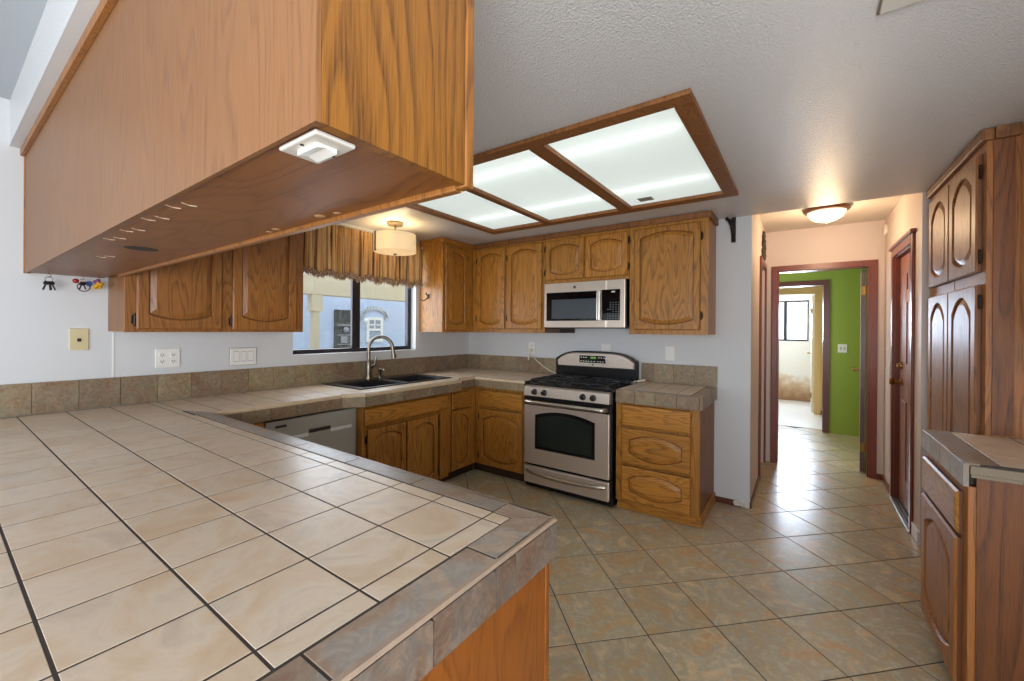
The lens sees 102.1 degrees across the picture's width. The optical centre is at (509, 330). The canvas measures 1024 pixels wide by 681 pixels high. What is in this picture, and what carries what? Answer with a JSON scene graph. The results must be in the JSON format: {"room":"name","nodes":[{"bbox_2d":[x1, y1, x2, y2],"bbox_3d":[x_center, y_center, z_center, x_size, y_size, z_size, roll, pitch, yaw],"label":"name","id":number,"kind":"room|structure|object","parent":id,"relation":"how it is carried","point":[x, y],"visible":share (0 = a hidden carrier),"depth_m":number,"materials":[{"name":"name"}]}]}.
{"room":"kitchen","nodes":[
{"label":"kitchen","id":0,"kind":"room"},
{"bbox_2d":[0,0,47,99],"bbox_3d":[-1.737,-1.182,-0.612,4.330,0.080,3.500,0,0,35],"label":"ceiling","id":1,"kind":"structure","parent":0,"point":[19,19],"depth_m":1.60,"materials":[{"name":"grey paint"}]},
{"bbox_2d":[0,97,468,417],"bbox_3d":[-2.525,0.109,2.159,0.140,2.520,7.120,0,0,35],"label":"wall","id":2,"kind":"structure","parent":0,"point":[35,322],"depth_m":2.27,"materials":[{"name":"grey paint"}]},
{"bbox_2d":[9,0,100,148],"bbox_3d":[-0.711,-0.911,0.841,4.330,0.010,0.062,0,0,35],"label":"trim","id":3,"kind":"structure","parent":2,"relation":"attached to","point":[82,11],"depth_m":1.42,"materials":[{"name":"grey paint"}]},
{"bbox_2d":[69,328,88,349],"bbox_3d":[-2.355,0.049,2.266,0.010,0.118,0.076,0,0,35],"label":"phone jack","id":4,"kind":"object","parent":2,"relation":"attached to","point":[78,338],"visible":1,"depth_m":2.26,"materials":[{"name":"beige plastic"}]},
{"bbox_2d":[112,332,113,376],"bbox_3d":[-2.279,0.141,2.382,0.003,0.260,0.007,0,0,35],"label":"trim","id":5,"kind":"structure","parent":2,"relation":"attached to","point":[112,332],"depth_m":2.38,"materials":[{"name":"white"}]},
{"bbox_2d":[155,348,179,367],"bbox_3d":[-2.131,0.173,2.584,0.010,0.117,0.124,0,0,35],"label":"electrical outlet","id":6,"kind":"object","parent":2,"relation":"attached to","point":[164,358],"visible":1,"depth_m":2.58,"materials":[{"name":"white plastic"}]},
{"bbox_2d":[159,359,165,363],"bbox_3d":[-2.145,0.194,2.560,0.003,0.028,0.034,0,0,35],"label":"socket","id":7,"kind":"object","parent":6,"relation":"attached to","point":[161,361],"depth_m":2.56,"materials":[{"name":"white plastic"}]},
{"bbox_2d":[170,352,176,356],"bbox_3d":[-2.113,0.154,2.605,0.003,0.028,0.034,0,0,35],"label":"socket","id":8,"kind":"object","parent":6,"relation":"attached to","point":[172,354],"depth_m":2.60,"materials":[{"name":"white plastic"}]},
{"bbox_2d":[108,232,303,331],"bbox_3d":[-1.869,-0.456,2.652,0.348,0.933,0.956,0,0,35],"label":"upper cabinet","id":9,"kind":"object","parent":2,"relation":"attached to","point":[258,287],"visible":0.52,"depth_m":2.52,"materials":[{"name":"brown wood"}]},
{"bbox_2d":[229,347,256,365],"bbox_3d":[-1.884,0.185,2.933,0.010,0.124,0.175,0,0,35],"label":"light switch","id":10,"kind":"object","parent":2,"relation":"attached to","point":[245,355],"visible":1,"depth_m":2.93,"materials":[{"name":"white plastic"}]},
{"bbox_2d":[0,354,555,417],"bbox_3d":[-1.312,0.360,2.687,1.229,0.163,4.610,0,0,35],"label":"backsplash","id":11,"kind":"structure","parent":2,"relation":"attached to","point":[55,396],"depth_m":2.76,"materials":[{"name":"tile"}]},
{"bbox_2d":[293,278,410,353],"bbox_3d":[-1.393,-0.275,3.788,0.052,0.940,1.255,0,0,35],"label":"window","id":12,"kind":"structure","parent":2,"relation":"in","point":[355,286],"depth_m":3.79,"materials":[{"name":"brown metal"}]},
{"bbox_2d":[303,224,422,288],"bbox_3d":[-1.293,-0.643,3.680,0.096,0.472,1.362,0,0,35],"label":"window valance","id":13,"kind":"object","parent":2,"relation":"attached to","point":[336,251],"visible":0.79,"depth_m":3.59,"materials":[{"name":"brown fabric"}]},
{"bbox_2d":[419,237,473,331],"bbox_3d":[-0.564,-0.448,4.496,0.348,0.937,0.794,0,0,35],"label":"upper cabinet","id":14,"kind":"object","parent":2,"relation":"attached to","point":[447,270],"visible":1,"depth_m":4.20,"materials":[{"name":"brown wood"}]},
{"bbox_2d":[303,273,404,301],"bbox_3d":[-1.823,-0.555,5.878,0.100,0.250,9.000,0,0,35],"label":"beam","id":15,"kind":"structure","parent":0,"point":[326,286],"depth_m":5.38,"materials":[{"name":"beige paint"}]},
{"bbox_2d":[10,0,1023,244],"bbox_3d":[0.284,-1.041,2.246,4.330,0.260,3.500,0,0,35],"label":"ceiling","id":16,"kind":"structure","parent":0,"point":[804,103],"depth_m":1.51,"materials":[{"name":"white paint"}]},
{"bbox_2d":[20,0,473,277],"bbox_3d":[-1.272,-0.596,1.443,2.723,0.642,0.328,0,0,35],"label":"upper cabinet","id":17,"kind":"object","parent":16,"relation":"hanging from","point":[159,137],"visible":1,"depth_m":0.80,"materials":[{"name":"brown wood"}]},
{"bbox_2d":[42,272,55,289],"bbox_3d":[-2.332,-0.252,2.098,0.048,0.098,0.048,0,0,35],"label":"bunch","id":18,"kind":"object","parent":17,"relation":"hanging from","point":[50,283],"visible":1,"depth_m":2.09,"materials":[{"name":"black metal"}]},
{"bbox_2d":[72,277,92,291],"bbox_3d":[-2.264,-0.252,2.196,0.033,0.097,0.077,0,0,35],"label":"bunch","id":19,"kind":"object","parent":17,"relation":"hanging from","point":[88,283],"visible":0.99,"depth_m":2.19,"materials":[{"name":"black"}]},
{"bbox_2d":[93,276,103,288],"bbox_3d":[-2.229,-0.261,2.244,0.034,0.080,0.044,0,0,35],"label":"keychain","id":20,"kind":"object","parent":17,"relation":"hanging from","point":[99,284],"visible":0.99,"depth_m":2.23,"materials":[{"name":"yellow plastic"}]},
{"bbox_2d":[279,129,354,163],"bbox_3d":[-0.288,-0.271,0.622,0.102,0.014,0.064,0,0,35],"label":"light fixture","id":21,"kind":"object","parent":17,"relation":"attached to","point":[317,146],"visible":1,"depth_m":0.61,"materials":[{"name":"white plastic"}]},
{"bbox_2d":[373,221,415,255],"bbox_3d":[-0.977,-0.780,3.539,0.350,0.281,0.353,0,0,35],"label":"pendant light","id":22,"kind":"object","parent":16,"relation":"hanging from","point":[394,242],"visible":1,"depth_m":3.41,"materials":[{"name":"beige fabric"}]},
{"bbox_2d":[374,248,414,255],"bbox_3d":[-0.977,-0.663,3.541,0.342,0.018,0.342,0,0,35],"label":"diffuser","id":23,"kind":"object","parent":22,"relation":"attached to","point":[385,251],"depth_m":3.48,"materials":[{"name":"white"}]},
{"bbox_2d":[407,88,738,234],"bbox_3d":[0.264,-0.998,2.708,2.021,0.223,1.423,0,0,35],"label":"ceiling light","id":24,"kind":"object","parent":16,"relation":"attached to","point":[665,148],"visible":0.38,"depth_m":2.38,"materials":[{"name":"white plastic"}]},
{"bbox_2d":[638,196,653,201],"bbox_3d":[0.943,-0.906,2.863,0.095,0.003,0.080,0,0,35],"label":"air vent","id":25,"kind":"object","parent":24,"relation":"attached to","point":[645,198],"depth_m":2.85,"materials":[{"name":"grey metal"}]},
{"bbox_2d":[877,0,922,14],"bbox_3d":[1.095,-0.898,0.918,0.380,0.009,0.380,0,0,35],"label":"ceiling hatch","id":26,"kind":"object","parent":16,"relation":"attached to","point":[885,6],"visible":1,"depth_m":1.14,"materials":[{"name":"beige paint"}]},
{"bbox_2d":[469,215,752,508],"bbox_3d":[0.742,0.165,4.135,2.910,2.450,0.120,0,0,35],"label":"wall","id":27,"kind":"structure","parent":0,"point":[729,349],"depth_m":3.35,"materials":[{"name":"grey paint"}]},
{"bbox_2d":[472,235,560,332],"bbox_3d":[0.063,-0.444,4.327,0.904,0.937,0.346,0,0,35],"label":"upper cabinet","id":28,"kind":"object","parent":27,"relation":"attached to","point":[509,280],"visible":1,"depth_m":4.15,"materials":[{"name":"brown wood"}]},
{"bbox_2d":[528,342,534,353],"bbox_3d":[0.240,0.187,4.408,0.084,0.127,0.011,0,0,35],"label":"electrical outlet","id":29,"kind":"object","parent":27,"relation":"attached to","point":[531,345],"visible":1,"depth_m":4.40,"materials":[{"name":"white plastic"}]},
{"bbox_2d":[544,222,629,283],"bbox_3d":[0.765,-0.670,3.831,0.830,0.473,0.346,0,0,35],"label":"upper cabinet","id":30,"kind":"object","parent":27,"relation":"attached to","point":[601,252],"visible":0.96,"depth_m":3.66,"materials":[{"name":"brown wood"}]},
{"bbox_2d":[544,279,629,328],"bbox_3d":[0.746,-0.224,3.797,0.778,0.412,0.417,0,0,35],"label":"microwave","id":31,"kind":"object","parent":30,"relation":"attached to","point":[601,303],"visible":1,"depth_m":3.62,"materials":[{"name":"silver metal"}]},
{"bbox_2d":[545,329,574,332],"bbox_3d":[0.498,0.005,4.021,0.159,0.042,0.308,0,0,35],"label":"strip","id":32,"kind":"object","parent":31,"relation":"attached to","point":[546,330],"visible":1,"depth_m":3.92,"materials":[{"name":"brown"}]},
{"bbox_2d":[607,302,618,318],"bbox_3d":[0.876,-0.158,3.494,0.109,0.157,0.034,0,0,25],"label":"keypad","id":33,"kind":"object","parent":31,"relation":"attached to","point":[612,307],"depth_m":3.49,"materials":[{"name":"grey plastic"}]},
{"bbox_2d":[601,344,610,351],"bbox_3d":[0.919,0.190,3.930,0.092,0.122,0.007,0,0,35],"label":"blank cover plate","id":34,"kind":"object","parent":27,"relation":"attached to","point":[604,347],"visible":0.56,"depth_m":3.92,"materials":[{"name":"white plastic"}]},
{"bbox_2d":[665,346,674,360],"bbox_3d":[1.395,0.200,3.593,0.080,0.126,0.007,0,0,35],"label":"blank cover plate","id":35,"kind":"object","parent":27,"relation":"attached to","point":[669,350],"visible":1,"depth_m":3.59,"materials":[{"name":"white plastic"}]},
{"bbox_2d":[629,210,718,334],"bbox_3d":[1.352,-0.434,3.415,0.622,0.937,0.346,0,0,35],"label":"upper cabinet","id":36,"kind":"object","parent":27,"relation":"attached to","point":[673,258],"visible":1,"depth_m":3.26,"materials":[{"name":"brown wood"}]},
{"bbox_2d":[641,363,716,386],"bbox_3d":[1.444,0.377,3.553,0.618,0.165,0.012,0,0,35],"label":"backsplash","id":37,"kind":"structure","parent":27,"relation":"attached to","point":[651,372],"depth_m":3.53,"materials":[{"name":"tile"}]},
{"bbox_2d":[715,496,740,506],"bbox_3d":[1.759,1.375,3.331,0.185,0.045,0.010,0,0,35],"label":"baseboard","id":38,"kind":"structure","parent":27,"relation":"attached to","point":[717,498],"depth_m":3.34,"materials":[{"name":"red wood"}]},
{"bbox_2d":[725,217,735,242],"bbox_3d":[1.768,-0.802,3.304,0.076,0.200,0.056,0,0,-30],"label":"wall bracket","id":39,"kind":"object","parent":27,"relation":"attached to","point":[732,222],"visible":1,"depth_m":3.30,"materials":[{"name":"brown metal"}]},
{"bbox_2d":[733,500,748,508],"bbox_3d":[1.833,1.370,3.275,0.116,0.061,0.041,0,0,35],"label":"plaster patch","id":40,"kind":"object","parent":27,"relation":"attached to","point":[735,502],"visible":1,"depth_m":3.27,"materials":[{"name":"beige paint"}]},
{"bbox_2d":[444,399,951,680],"bbox_3d":[1.085,1.451,3.507,4.688,0.124,13.500,0,0,35],"label":"floor","id":41,"kind":"structure","parent":0,"point":[820,579],"depth_m":2.29,"materials":[{"name":"tile"}]},
{"bbox_2d":[264,408,355,455],"bbox_3d":[-1.510,0.965,2.892,0.580,0.822,0.619,0,0,35],"label":"dishwasher","id":42,"kind":"object","parent":41,"relation":"on","point":[334,429],"visible":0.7,"depth_m":2.79,"materials":[{"name":"white plastic"}]},
{"bbox_2d":[264,408,346,422],"bbox_3d":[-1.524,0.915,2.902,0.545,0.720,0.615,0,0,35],"label":"control panel","id":43,"kind":"object","parent":42,"relation":"in","point":[345,408],"depth_m":2.70,"materials":[{"name":"plastic"}]},
{"bbox_2d":[252,422,548,680],"bbox_3d":[-1.134,0.961,1.627,2.716,0.838,0.985,0,0,35],"label":"base cabinet","id":44,"kind":"object","parent":41,"relation":"on","point":[512,644],"visible":0.07,"depth_m":0.89,"materials":[{"name":"orange wood"}]},
{"bbox_2d":[0,368,559,680],"bbox_3d":[-0.519,0.497,2.487,2.752,0.098,4.016,0,0,35],"label":"countertop","id":45,"kind":"structure","parent":44,"relation":"on","point":[187,539],"depth_m":0.86,"materials":[{"name":"grey tile"}]},
{"bbox_2d":[365,335,395,379],"bbox_3d":[-1.141,0.238,3.682,0.278,0.392,0.068,0,0,-5],"label":"faucet","id":46,"kind":"object","parent":45,"relation":"on","point":[369,365],"visible":1,"depth_m":3.66,"materials":[{"name":"silver metal"}]},
{"bbox_2d":[322,373,451,389],"bbox_3d":[-1.036,0.527,3.627,0.520,0.182,0.980,0,0,35],"label":"sink","id":47,"kind":"object","parent":45,"relation":"in","point":[360,384],"visible":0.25,"depth_m":3.61,"materials":[{"name":"black metal"}]},
{"bbox_2d":[528,348,555,373],"bbox_3d":[0.343,0.320,4.297,0.340,0.250,0.052,0,0,35],"label":"power cord","id":48,"kind":"object","parent":45,"relation":"on","point":[530,349],"visible":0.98,"depth_m":4.33,"materials":[{"name":"beige plastic"}]},
{"bbox_2d":[356,393,448,481],"bbox_3d":[-1.056,0.963,3.499,0.681,0.830,0.885,0,0,35],"label":"base cabinet","id":49,"kind":"object","parent":41,"relation":"on","point":[412,435],"visible":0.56,"depth_m":3.29,"materials":[{"name":"brown wood"}]},
{"bbox_2d":[444,387,475,480],"bbox_3d":[-0.689,0.965,4.060,0.631,0.830,0.450,0,0,35],"label":"base cabinet","id":50,"kind":"object","parent":41,"relation":"on","point":[461,453],"visible":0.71,"depth_m":3.88,"materials":[{"name":"brown wood"}]},
{"bbox_2d":[475,387,525,481],"bbox_3d":[-0.176,0.968,4.303,1.188,0.830,0.621,0,0,35],"label":"base cabinet","id":51,"kind":"object","parent":41,"relation":"on","point":[499,413],"visible":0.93,"depth_m":3.87,"materials":[{"name":"brown wood"}]},
{"bbox_2d":[524,351,638,506],"bbox_3d":[0.623,0.793,3.668,0.820,1.191,0.724,0,0,35],"label":"gas range","id":52,"kind":"object","parent":41,"relation":"on","point":[570,423],"visible":0.98,"depth_m":3.45,"materials":[{"name":"silver metal"}]},
{"bbox_2d":[527,378,631,393],"bbox_3d":[0.642,0.482,3.680,0.803,0.026,0.555,0,0,35],"label":"cooktop","id":53,"kind":"object","parent":52,"relation":"in","point":[538,383],"depth_m":3.50,"materials":[{"name":"black metal"}]},
{"bbox_2d":[616,402,714,527],"bbox_3d":[1.254,0.977,3.298,0.612,0.834,0.633,0,0,35],"label":"base cabinet","id":54,"kind":"object","parent":41,"relation":"on","point":[665,456],"visible":0.91,"depth_m":3.04,"materials":[{"name":"brown wood"}]},
{"bbox_2d":[616,381,716,410],"bbox_3d":[1.260,0.509,3.287,0.616,0.098,0.654,0,0,35],"label":"countertop","id":55,"kind":"structure","parent":54,"relation":"on","point":[666,395],"depth_m":3.08,"materials":[{"name":"grey tile"}]},
{"bbox_2d":[889,495,908,532],"bbox_3d":[3.049,1.398,3.155,0.135,0.016,0.795,0,0,35],"label":"threshold","id":56,"kind":"object","parent":41,"relation":"on","point":[899,507],"visible":0.23,"depth_m":3.20,"materials":[{"name":"silver metal"}]},
{"bbox_2d":[921,452,1023,680],"bbox_3d":[2.034,0.955,1.545,0.619,0.893,0.590,0,0,35],"label":"base cabinet","id":57,"kind":"object","parent":41,"relation":"on","point":[972,537],"visible":0.79,"depth_m":1.46,"materials":[{"name":"brown wood"}]},
{"bbox_2d":[922,429,1023,486],"bbox_3d":[2.030,0.511,1.528,0.622,0.086,0.622,0,0,35],"label":"countertop","id":58,"kind":"structure","parent":57,"relation":"on","point":[967,457],"depth_m":1.57,"materials":[{"name":"grey tile"}]},
{"bbox_2d":[927,122,1023,438],"bbox_3d":[2.562,0.256,2.123,0.442,2.297,1.000,0,0,35],"label":"pantry cabinet","id":59,"kind":"object","parent":41,"relation":"on","point":[976,278],"visible":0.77,"depth_m":1.89,"materials":[{"name":"brown wood"}]},
{"bbox_2d":[751,214,765,496],"bbox_3d":[2.342,0.176,3.982,0.120,2.450,1.480,0,0,35],"label":"wall","id":60,"kind":"structure","parent":0,"point":[758,228],"depth_m":3.66,"materials":[{"name":"beige paint"}]},
{"bbox_2d":[750,476,758,508],"bbox_3d":[2.105,1.377,3.546,0.012,0.045,0.742,0,0,35],"label":"baseboard","id":61,"kind":"structure","parent":60,"relation":"attached to","point":[757,481],"depth_m":3.47,"materials":[{"name":"red wood"}]},
{"bbox_2d":[758,256,766,480],"bbox_3d":[2.536,0.354,4.138,0.019,2.096,0.710,0,0,35],"label":"trim","id":62,"kind":"structure","parent":60,"relation":"attached to","point":[762,261],"depth_m":3.86,"materials":[{"name":"red wood"}]},
{"bbox_2d":[761,231,766,259],"bbox_3d":[2.557,-0.859,4.152,0.022,0.274,0.400,0,0,35],"label":"wall ornament","id":63,"kind":"object","parent":60,"relation":"attached to","point":[763,250],"visible":0.98,"depth_m":4.08,"materials":[{"name":"black wood"}]},
{"bbox_2d":[779,294,814,401],"bbox_3d":[5.519,0.194,7.779,2.100,2.450,1.450,0,0,35],"label":"wall","id":64,"kind":"structure","parent":0,"point":[794,360],"depth_m":8.34,"materials":[{"name":"white paint"}]},
{"bbox_2d":[779,300,808,340],"bbox_3d":[5.606,-0.192,8.534,0.926,0.820,0.040,0,0,35],"label":"window","id":65,"kind":"structure","parent":64,"relation":"in","point":[807,301],"depth_m":8.44,"materials":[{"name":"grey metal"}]},
{"bbox_2d":[780,286,822,413],"bbox_3d":[4.488,0.188,6.702,1.260,2.450,1.500,0,0,35],"label":"wall","id":66,"kind":"structure","parent":0,"point":[810,287],"depth_m":6.94,"materials":[{"name":"beige paint"}]},
{"bbox_2d":[779,288,820,414],"bbox_3d":[4.823,0.354,7.226,0.986,2.120,0.019,0,0,35],"label":"trim","id":67,"kind":"structure","parent":66,"relation":"attached to","point":[817,308],"depth_m":6.97,"materials":[{"name":"brown"}]},
{"bbox_2d":[807,295,813,411],"bbox_3d":[5.398,0.402,7.423,0.094,2.008,0.731,0,0,35],"label":"door","id":68,"kind":"structure","parent":66,"relation":"in","point":[812,297],"depth_m":7.12,"materials":[{"name":"white"}]},
{"bbox_2d":[780,268,866,436],"bbox_3d":[3.706,0.184,5.130,2.200,2.450,1.970,0,0,35],"label":"wall","id":69,"kind":"structure","parent":0,"point":[845,285],"depth_m":5.60,"materials":[{"name":"green paint"}]},
{"bbox_2d":[780,280,829,432],"bbox_3d":[4.105,0.356,5.969,0.806,2.110,0.138,0,0,35],"label":"trim","id":70,"kind":"structure","parent":69,"relation":"attached to","point":[825,283],"depth_m":5.71,"materials":[{"name":"red wood"}]},
{"bbox_2d":[838,344,846,352],"bbox_3d":[4.516,0.247,5.608,0.100,0.115,0.012,0,0,35],"label":"light switch","id":71,"kind":"object","parent":69,"relation":"attached to","point":[842,348],"visible":1,"depth_m":5.61,"materials":[{"name":"white plastic"}]},
{"bbox_2d":[765,220,884,473],"bbox_3d":[3.176,0.182,4.225,0.960,2.450,0.120,0,0,35],"label":"wall","id":72,"kind":"structure","parent":0,"point":[860,241],"depth_m":4.11,"materials":[{"name":"beige paint"}]},
{"bbox_2d":[770,259,877,478],"bbox_3d":[3.175,0.366,4.220,0.854,2.080,0.148,0,0,35],"label":"trim","id":73,"kind":"structure","parent":72,"relation":"attached to","point":[871,265],"depth_m":4.02,"materials":[{"name":"red wood"}]},
{"bbox_2d":[852,270,866,471],"bbox_3d":[3.734,0.402,4.375,0.120,1.993,0.749,0,0,35],"label":"door","id":74,"kind":"structure","parent":72,"relation":"in","point":[862,369],"depth_m":4.10,"materials":[{"name":"red wood"}]},
{"bbox_2d":[759,195,902,232],"bbox_3d":[4.125,-1.089,5.665,2.250,0.100,6.520,0,0,35],"label":"ceiling","id":75,"kind":"structure","parent":0,"point":[878,209],"depth_m":3.81,"materials":[{"name":"beige paint"}]},
{"bbox_2d":[803,203,850,223],"bbox_3d":[2.707,-0.976,3.532,0.328,0.137,0.328,0,0,35],"label":"dome ceiling light","id":76,"kind":"object","parent":75,"relation":"attached to","point":[825,214],"visible":0.94,"depth_m":3.45,"materials":[{"name":"white glass"}]},
{"bbox_2d":[883,192,930,545],"bbox_3d":[3.189,0.183,3.309,0.120,2.450,1.600,0,0,35],"label":"wall","id":77,"kind":"structure","parent":0,"point":[912,210],"depth_m":2.80,"materials":[{"name":"beige paint"}]},
{"bbox_2d":[876,474,888,491],"bbox_3d":[3.378,1.384,3.735,0.048,0.050,0.440,0,0,35],"label":"baseboard","id":78,"kind":"structure","parent":77,"relation":"attached to","point":[879,476],"depth_m":3.81,"materials":[{"name":"red wood"}]},
{"bbox_2d":[883,224,887,235],"bbox_3d":[3.471,-0.926,3.824,0.027,0.110,0.110,0,0,35],"label":"smoke detector","id":79,"kind":"object","parent":77,"relation":"attached to","point":[885,227],"visible":1,"depth_m":3.79,"materials":[{"name":"white plastic"}]},
{"bbox_2d":[889,252,909,511],"bbox_3d":[3.052,0.392,3.164,0.164,1.970,0.669,0,0,35],"label":"door","id":80,"kind":"structure","parent":77,"relation":"in","point":[903,365],"depth_m":3.24,"materials":[{"name":"red wood"}]},
{"bbox_2d":[889,228,915,533],"bbox_3d":[3.059,0.355,3.155,0.152,2.105,0.870,0,0,35],"label":"trim","id":81,"kind":"structure","parent":77,"relation":"attached to","point":[905,244],"depth_m":3.44,"materials":[{"name":"red wood"}]},
{"bbox_2d":[911,522,919,545],"bbox_3d":[2.718,1.360,2.771,0.012,0.090,0.185,0,0,35],"label":"baseboard","id":82,"kind":"structure","parent":77,"relation":"attached to","point":[915,533],"depth_m":2.74,"materials":[{"name":"white"}]},
{"label":"outside","id":83,"kind":"structure","parent":0,"visible":0},
{"bbox_3d":[-1.857,1.464,5.895,3.050,0.090,12.000,0,0,35],"label":"patio","id":84,"kind":"object","parent":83,"visible":0},
{"bbox_2d":[307,294,322,348],"bbox_3d":[-2.393,0.465,5.093,0.110,1.804,0.135,0,0,35],"label":"patio post","id":85,"kind":"object","parent":84,"relation":"on","point":[314,302],"visible":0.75,"depth_m":5.06,"materials":[{"name":"beige paint"}]},
{"bbox_2d":[293,272,404,349],"bbox_3d":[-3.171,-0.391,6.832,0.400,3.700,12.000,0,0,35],"label":"house","id":86,"kind":"structure","parent":84,"relation":"on","point":[386,318],"depth_m":7.20,"materials":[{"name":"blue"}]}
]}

